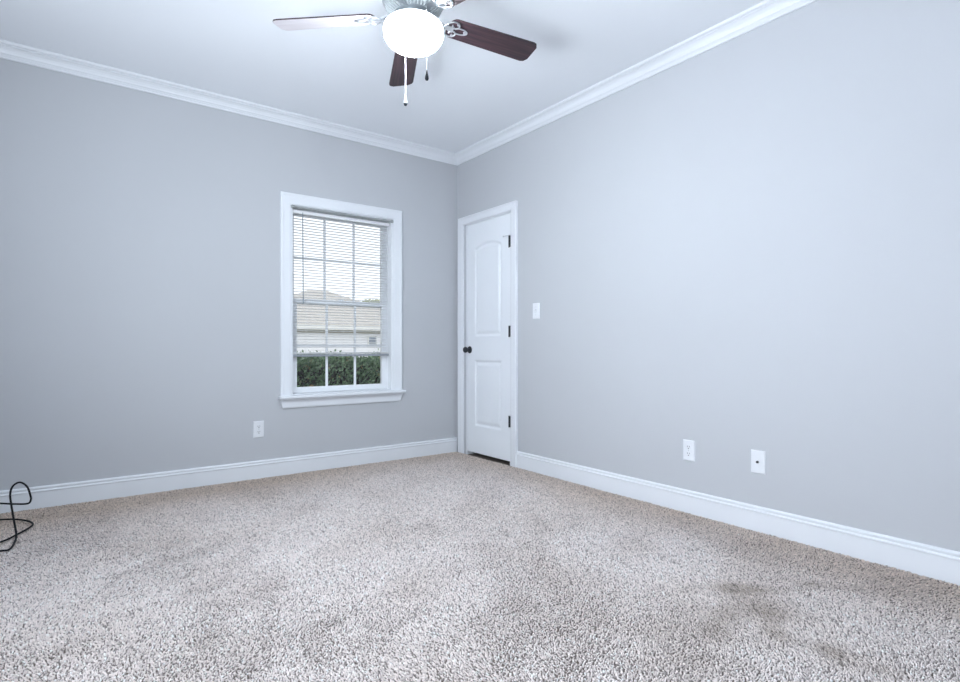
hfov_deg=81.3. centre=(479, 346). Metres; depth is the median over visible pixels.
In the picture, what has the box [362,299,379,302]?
tree
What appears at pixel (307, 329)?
house
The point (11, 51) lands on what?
crown molding
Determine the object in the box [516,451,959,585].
baseboard
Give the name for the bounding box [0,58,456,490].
wall
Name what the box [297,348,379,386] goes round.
hedge
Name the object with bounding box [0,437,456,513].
baseboard
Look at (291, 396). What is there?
window
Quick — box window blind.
[293,209,388,356]
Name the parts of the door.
knob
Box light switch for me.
[533,303,539,318]
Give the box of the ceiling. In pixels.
[0,0,764,152]
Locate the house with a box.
[294,290,379,357]
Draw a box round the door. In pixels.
[458,200,517,466]
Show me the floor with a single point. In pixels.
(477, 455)
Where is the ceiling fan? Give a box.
[273,0,536,105]
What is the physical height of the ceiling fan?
0.571 m
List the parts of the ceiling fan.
blade, blade, pull chain, lamp shade, pull chain, blade, blade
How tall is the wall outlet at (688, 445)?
0.118 m
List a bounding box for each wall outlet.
[253,421,263,437]
[683,439,694,461]
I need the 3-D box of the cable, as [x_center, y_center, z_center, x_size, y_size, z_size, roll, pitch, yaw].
[-2.466,0.785,2.620,0.509,0.311,0.932,0,0,-27]
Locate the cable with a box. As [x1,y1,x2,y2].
[0,481,33,551]
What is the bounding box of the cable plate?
[751,449,765,474]
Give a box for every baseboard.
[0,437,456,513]
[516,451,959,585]
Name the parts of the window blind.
rail, ladder cord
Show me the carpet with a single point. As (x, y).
(180, 509)
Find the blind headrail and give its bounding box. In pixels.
[291,205,393,222]
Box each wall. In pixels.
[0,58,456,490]
[457,0,959,551]
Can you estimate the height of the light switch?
0.118 m
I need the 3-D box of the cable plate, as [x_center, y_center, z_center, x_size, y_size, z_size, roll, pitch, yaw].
[1.426,0.591,2.871,0.016,0.118,0.074,0,0,-37]
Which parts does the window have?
sash, sash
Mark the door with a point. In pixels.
(491, 349)
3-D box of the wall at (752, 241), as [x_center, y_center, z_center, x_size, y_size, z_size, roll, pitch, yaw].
[1.314,-0.387,3.152,0.140,2.674,4.890,0,0,-37]
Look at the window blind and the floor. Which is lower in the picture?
the floor
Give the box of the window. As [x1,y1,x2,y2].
[278,191,405,408]
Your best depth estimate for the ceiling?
3.23 m
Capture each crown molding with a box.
[0,39,456,164]
[455,0,816,165]
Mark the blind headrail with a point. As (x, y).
(292, 206)
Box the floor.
[0,453,959,681]
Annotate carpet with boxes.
[0,452,959,681]
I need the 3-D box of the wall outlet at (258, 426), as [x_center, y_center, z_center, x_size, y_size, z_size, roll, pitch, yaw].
[-1.594,0.593,4.025,0.074,0.118,0.009,0,0,-37]
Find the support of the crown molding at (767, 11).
attached to the wall at (752, 241)

